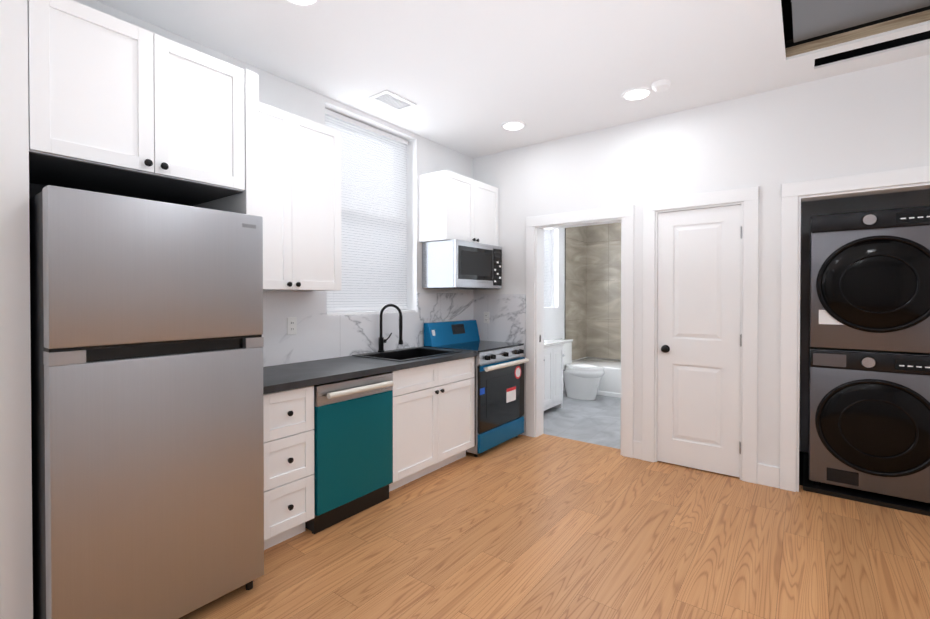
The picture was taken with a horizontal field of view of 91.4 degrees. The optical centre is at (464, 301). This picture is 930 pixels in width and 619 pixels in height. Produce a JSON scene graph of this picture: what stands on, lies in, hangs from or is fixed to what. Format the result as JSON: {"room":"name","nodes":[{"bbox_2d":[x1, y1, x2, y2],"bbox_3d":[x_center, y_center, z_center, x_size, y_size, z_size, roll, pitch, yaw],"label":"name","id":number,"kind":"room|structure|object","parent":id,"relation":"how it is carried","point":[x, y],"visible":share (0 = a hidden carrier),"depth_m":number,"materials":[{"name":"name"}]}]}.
{"room":"kitchen","nodes":[
{"label":"kitchen","id":0,"kind":"room"},
{"bbox_2d":[0,0,32,618],"bbox_3d":[-1.844,-0.077,1.792,0.640,2.870,0.082,0,1,37],"label":"wall","id":1,"kind":"structure","parent":0,"point":[16,579],"depth_m":1.60,"materials":[{"name":"white paint"}]},
{"bbox_2d":[74,0,585,385],"bbox_3d":[-0.167,-0.106,4.807,0.300,2.870,6.950,0,1,37],"label":"wall","id":2,"kind":"structure","parent":0,"point":[425,156],"depth_m":4.19,"materials":[{"name":"white paint"}]},
{"bbox_2d":[27,0,244,205],"bbox_3d":[-1.573,-0.751,2.129,0.658,0.810,0.790,0,1,37],"label":"upper cabinet","id":3,"kind":"object","parent":2,"relation":"attached to","point":[117,106],"visible":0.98,"depth_m":1.91,"materials":[{"name":"white paint"}]},
{"bbox_2d":[259,102,340,290],"bbox_3d":[-1.188,-0.618,2.892,0.358,1.090,0.750,0,1,37],"label":"upper cabinet","id":4,"kind":"object","parent":2,"relation":"attached to","point":[300,185],"visible":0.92,"depth_m":2.84,"materials":[{"name":"white paint"}]},
{"bbox_2d":[262,291,473,366],"bbox_3d":[-0.730,0.173,3.800,0.011,0.500,2.739,0,1,37],"label":"tile backsplash","id":5,"kind":"structure","parent":2,"relation":"attached to","point":[320,334],"depth_m":3.44,"materials":[{"name":"stone"}]},
{"bbox_2d":[287,317,296,334],"bbox_3d":[-1.202,0.169,3.154,0.008,0.120,0.072,0,1,37],"label":"outlet","id":6,"kind":"object","parent":5,"relation":"attached to","point":[291,325],"visible":1,"depth_m":3.15,"materials":[{"name":"white plastic"}]},
{"bbox_2d":[325,119,415,315],"bbox_3d":[-0.837,-0.695,3.854,0.226,1.595,0.990,0,1,37],"label":"window","id":7,"kind":"structure","parent":2,"relation":"in","point":[332,313],"depth_m":3.80,"materials":[{"name":"white plastic"}]},
{"bbox_2d":[325,108,407,310],"bbox_3d":[-0.829,-0.706,3.845,0.040,1.557,0.950,0,1,37],"label":"window blind","id":8,"kind":"object","parent":7,"relation":"attached to","point":[373,260],"visible":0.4,"depth_m":3.88,"materials":[{"name":"fabric"}]},
{"bbox_2d":[419,170,497,245],"bbox_3d":[-0.028,-0.861,4.433,0.358,0.613,0.850,0,1,37],"label":"upper cabinet","id":9,"kind":"object","parent":2,"relation":"attached to","point":[452,205],"visible":0.96,"depth_m":4.17,"materials":[{"name":"white paint"}]},
{"bbox_2d":[422,239,501,289],"bbox_3d":[-0.011,-0.338,4.420,0.406,0.429,0.758,0,1,37],"label":"over-the-range microwave","id":10,"kind":"object","parent":9,"relation":"attached to","point":[454,264],"visible":1,"depth_m":4.17,"materials":[{"name":"silver metal"}]},
{"bbox_2d":[544,234,557,308],"bbox_3d":[1.061,-0.492,6.382,0.226,1.190,0.650,0,1,37],"label":"window","id":11,"kind":"structure","parent":2,"relation":"in","point":[550,307],"depth_m":6.42,"materials":[{"name":"white plastic"}]},
{"bbox_2d":[544,229,551,306],"bbox_3d":[1.070,-0.502,6.373,0.040,1.152,0.610,0,1,37],"label":"window blind","id":12,"kind":"object","parent":11,"relation":"attached to","point":[547,273],"visible":0.23,"depth_m":6.53,"materials":[{"name":"plastic"}]},
{"bbox_2d":[96,0,929,157],"bbox_3d":[0.881,-1.522,1.942,5.400,0.016,10.250,0,1,37],"label":"ceiling","id":13,"kind":"structure","parent":0,"point":[468,77],"depth_m":2.80,"materials":[{"name":"white paint"}]},
{"bbox_2d":[285,0,319,6],"bbox_3d":[-0.812,-1.510,2.220,0.216,0.013,0.216,0,1,37],"label":"recessed light","id":14,"kind":"object","parent":13,"relation":"in","point":[305,3],"visible":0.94,"depth_m":2.29,"materials":[{"name":"white plastic"}]},
{"bbox_2d":[368,90,416,111],"bbox_3d":[-0.548,-1.523,3.453,0.200,0.010,0.310,0,1,37],"label":"ceiling vent","id":15,"kind":"object","parent":13,"relation":"in","point":[392,100],"visible":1,"depth_m":3.44,"materials":[{"name":"white metal"}]},
{"bbox_2d":[501,120,525,130],"bbox_3d":[0.421,-1.526,3.944,0.216,0.013,0.216,0,1,37],"label":"recessed light","id":16,"kind":"object","parent":13,"relation":"in","point":[513,125],"visible":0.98,"depth_m":3.92,"materials":[{"name":"white plastic"}]},
{"bbox_2d":[621,86,652,100],"bbox_3d":[1.259,-1.520,3.328,0.216,0.013,0.216,0,1,37],"label":"recessed light","id":17,"kind":"object","parent":13,"relation":"in","point":[636,93],"visible":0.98,"depth_m":3.30,"materials":[{"name":"white plastic"}]},
{"bbox_2d":[651,79,670,91],"bbox_3d":[1.373,-1.505,3.180,0.130,0.042,0.130,0,1,37],"label":"smoke detector","id":18,"kind":"object","parent":13,"relation":"attached to","point":[662,85],"visible":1,"depth_m":3.15,"materials":[{"name":"white plastic"}]},
{"bbox_2d":[781,0,929,66],"bbox_3d":[2.210,-1.762,2.410,1.440,0.454,1.600,0,1,37],"label":"skylight","id":19,"kind":"object","parent":13,"relation":"attached to","point":[810,25],"visible":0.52,"depth_m":2.60,"materials":[{"name":"grey"}]},
{"bbox_2d":[178,434,929,618],"bbox_3d":[0.059,1.398,0.711,5.000,0.060,7.050,0,1,37],"label":"floor","id":20,"kind":"structure","parent":0,"point":[544,526],"depth_m":2.46,"materials":[{"name":"brown wood"}]},
{"bbox_2d":[29,185,263,618],"bbox_3d":[-1.490,0.477,2.078,0.778,1.755,0.762,0,1,37],"label":"fridge","id":21,"kind":"object","parent":20,"relation":"on","point":[147,346],"visible":0.92,"depth_m":1.76,"materials":[{"name":"grey metal"}]},
{"bbox_2d":[194,69,258,215],"bbox_3d":[-1.324,0.096,2.488,0.633,2.510,0.066,0,1,37],"label":"surround panel","id":22,"kind":"object","parent":20,"relation":"on","point":[246,201],"visible":0.14,"depth_m":2.29,"materials":[{"name":"white paint"}]},
{"bbox_2d":[263,386,313,549],"bbox_3d":[-1.197,0.911,2.652,0.648,0.876,0.332,0,1,37],"label":"drawers","id":23,"kind":"object","parent":20,"relation":"on","point":[288,418],"visible":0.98,"depth_m":2.48,"materials":[{"name":"white paint"}]},
{"bbox_2d":[305,372,393,533],"bbox_3d":[-0.895,0.912,3.013,0.682,0.868,0.596,0,1,37],"label":"dishwasher","id":24,"kind":"object","parent":20,"relation":"on","point":[353,446],"visible":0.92,"depth_m":2.80,"materials":[{"name":"teal metal"}]},
{"bbox_2d":[389,357,474,491],"bbox_3d":[-0.442,0.902,3.657,0.648,0.876,0.966,0,1,37],"label":"base cabinet","id":25,"kind":"object","parent":20,"relation":"on","point":[433,417],"visible":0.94,"depth_m":3.44,"materials":[{"name":"white paint"}]},
{"bbox_2d":[263,347,477,393],"bbox_3d":[-0.720,0.448,3.275,0.635,0.038,1.908,0,1,37],"label":"countertop","id":26,"kind":"structure","parent":25,"relation":"on","point":[282,377],"depth_m":2.93,"materials":[{"name":"stone"}]},
{"bbox_2d":[378,304,402,351],"bbox_3d":[-0.614,0.217,3.743,0.199,0.396,0.133,0,1,37],"label":"faucet","id":27,"kind":"object","parent":26,"relation":"on","point":[382,340],"visible":1,"depth_m":3.73,"materials":[{"name":"black metal"}]},
{"bbox_2d":[352,347,461,361],"bbox_3d":[-0.455,0.520,3.672,0.538,0.208,0.718,0,1,37],"label":"sink","id":28,"kind":"object","parent":26,"relation":"in","point":[406,354],"visible":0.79,"depth_m":3.85,"materials":[{"name":"black"}]},
{"bbox_2d":[424,320,528,456],"bbox_3d":[0.126,0.766,4.320,0.706,1.135,0.768,0,1,37],"label":"range","id":29,"kind":"object","parent":20,"relation":"on","point":[499,392],"visible":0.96,"depth_m":4.17,"materials":[{"name":"blue metal"}]},
{"bbox_2d":[544,390,620,448],"bbox_3d":[1.837,1.350,5.723,1.820,0.060,3.100,0,1,37],"label":"floor","id":30,"kind":"structure","parent":0,"point":[597,421],"depth_m":5.06,"materials":[{"name":"grey tile"}]},
{"bbox_2d":[544,340,564,410],"bbox_3d":[0.774,0.905,5.398,0.499,0.834,0.930,0,1,37],"label":"bathroom vanity","id":31,"kind":"object","parent":30,"relation":"on","point":[553,372],"visible":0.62,"depth_m":5.41,"materials":[{"name":"white paint"}]},
{"bbox_2d":[554,338,604,399],"bbox_3d":[1.547,0.927,6.224,0.732,0.774,0.440,0,1,37],"label":"toilet","id":32,"kind":"object","parent":30,"relation":"on","point":[581,381],"visible":0.83,"depth_m":6.07,"materials":[{"name":"white ceramic"}]},
{"bbox_2d":[563,357,620,397],"bbox_3d":[2.396,1.112,6.540,1.703,0.400,0.892,0,1,37],"label":"bathtub","id":33,"kind":"object","parent":30,"relation":"on","point":[610,383],"visible":0.21,"depth_m":6.33,"materials":[{"name":"white ceramic"}]},
{"bbox_2d":[473,55,929,490],"bbox_3d":[2.132,-0.093,3.454,5.000,2.870,0.150,0,1,37],"label":"wall","id":34,"kind":"structure","parent":0,"point":[863,121],"depth_m":3.38,"materials":[{"name":"white paint"}]},
{"bbox_2d":[473,294,525,434],"bbox_3d":[0.348,0.627,4.700,0.636,1.405,0.011,0,1,37],"label":"tile backsplash","id":35,"kind":"structure","parent":34,"relation":"attached to","point":[507,318],"depth_m":4.65,"materials":[{"name":"stone"}]},
{"bbox_2d":[484,312,488,322],"bbox_3d":[0.226,0.169,4.775,0.072,0.120,0.008,0,1,37],"label":"electrical outlet","id":36,"kind":"object","parent":35,"relation":"attached to","point":[486,317],"visible":1,"depth_m":4.77,"materials":[{"name":"white plastic"}]},
{"bbox_2d":[535,218,622,454],"bbox_3d":[1.073,0.304,4.254,0.845,2.060,0.150,0,1,37],"label":"liner","id":37,"kind":"object","parent":34,"relation":"attached to","point":[539,376],"depth_m":4.47,"materials":[{"name":"white wood"}]},
{"bbox_2d":[526,205,633,457],"bbox_3d":[1.022,0.254,4.186,1.040,2.162,0.020,0,1,37],"label":"door frame","id":38,"kind":"structure","parent":34,"relation":"attached to","point":[626,213],"depth_m":3.93,"materials":[{"name":"white wood"}]},
{"bbox_2d":[655,202,742,479],"bbox_3d":[1.877,0.297,3.650,0.621,2.086,0.150,0,1,37],"label":"liner","id":39,"kind":"object","parent":34,"relation":"attached to","point":[741,203],"depth_m":3.62,"materials":[{"name":"white wood"}]},
{"bbox_2d":[657,205,741,476],"bbox_3d":[1.833,0.299,3.583,0.604,2.058,0.103,0,1,37],"label":"closet door","id":40,"kind":"structure","parent":39,"relation":"attached to","point":[699,333],"depth_m":3.59,"materials":[{"name":"white wood"}]},
{"bbox_2d":[642,186,758,483],"bbox_3d":[1.825,0.247,3.582,0.816,2.187,0.020,0,1,37],"label":"trim","id":41,"kind":"structure","parent":34,"relation":"attached to","point":[748,197],"depth_m":3.39,"materials":[{"name":"white wood"}]},
{"bbox_2d":[633,440,779,487],"bbox_3d":[1.852,1.265,3.575,1.030,0.150,0.014,0,1,37],"label":"baseboard","id":42,"kind":"structure","parent":34,"relation":"attached to","point":[768,475],"depth_m":3.31,"materials":[{"name":"white wood"}]},
{"bbox_2d":[780,166,929,491],"bbox_3d":[2.714,0.256,2.913,1.131,2.182,0.020,0,1,37],"label":"door frame","id":43,"kind":"structure","parent":34,"relation":"attached to","point":[792,192],"depth_m":3.21,"materials":[{"name":"white wood"}]},
{"bbox_2d":[797,183,929,491],"bbox_3d":[2.766,0.305,2.982,0.936,2.081,0.150,0,1,37],"label":"liner","id":44,"kind":"object","parent":34,"relation":"attached to","point":[923,186],"depth_m":3.19,"materials":[{"name":"white wood"}]},
{"bbox_2d":[799,451,807,485],"bbox_3d":[3.205,1.372,3.381,3.180,0.060,1.000,0,1,37],"label":"floor","id":45,"kind":"structure","parent":0,"point":[800,468],"depth_m":3.67,"materials":[{"name":"black"}]},
{"bbox_2d":[803,453,929,515],"bbox_3d":[2.964,1.327,3.343,0.760,0.030,0.850,0,1,37],"label":"pan","id":46,"kind":"object","parent":45,"relation":"on","point":[902,504],"visible":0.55,"depth_m":3.08,"materials":[{"name":"black plastic"}]},
{"bbox_2d":[808,346,929,506],"bbox_3d":[2.942,0.825,3.318,0.686,0.975,0.830,0,1,37],"label":"washer","id":47,"kind":"object","parent":46,"relation":"on","point":[869,421],"visible":1,"depth_m":3.01,"materials":[{"name":"metal"}]},
{"bbox_2d":[809,206,929,353],"bbox_3d":[2.942,-0.143,3.308,0.686,0.940,0.830,0,1,37],"label":"dryer","id":48,"kind":"object","parent":47,"relation":"on","point":[869,281],"visible":1,"depth_m":3.01,"materials":[{"name":"metal"}]},
{"bbox_2d":[799,189,929,452],"bbox_3d":[3.475,-0.096,3.727,3.180,2.870,0.100,0,1,37],"label":"wall","id":49,"kind":"structure","parent":0,"point":[894,200],"depth_m":3.98,"materials":[{"name":"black paint"}]},
{"label":"outside","id":50,"kind":"structure","parent":0,"visible":0},
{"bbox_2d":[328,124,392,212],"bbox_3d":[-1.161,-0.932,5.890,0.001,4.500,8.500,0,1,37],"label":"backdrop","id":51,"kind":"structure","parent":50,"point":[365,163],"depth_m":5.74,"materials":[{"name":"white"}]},
{"bbox_3d":[2.618,-0.128,6.998,2.120,2.870,0.100,0,1,37],"label":"wall","id":52,"kind":"structure","parent":0,"visible":0},
{"bbox_2d":[565,226,588,360],"bbox_3d":[1.728,-0.193,7.066,0.012,2.200,0.810,0,1,37],"label":"wall tile","id":53,"kind":"structure","parent":52,"relation":"attached to","point":[576,238],"depth_m":7.10,"materials":[{"name":"beige tile"}]},
{"bbox_2d":[589,222,620,359],"bbox_3d":[2.665,-0.191,6.892,1.718,2.200,0.010,0,1,37],"label":"wall tile","id":54,"kind":"structure","parent":52,"relation":"attached to","point":[593,291],"depth_m":7.22,"materials":[{"name":"beige tile"}]}
]}

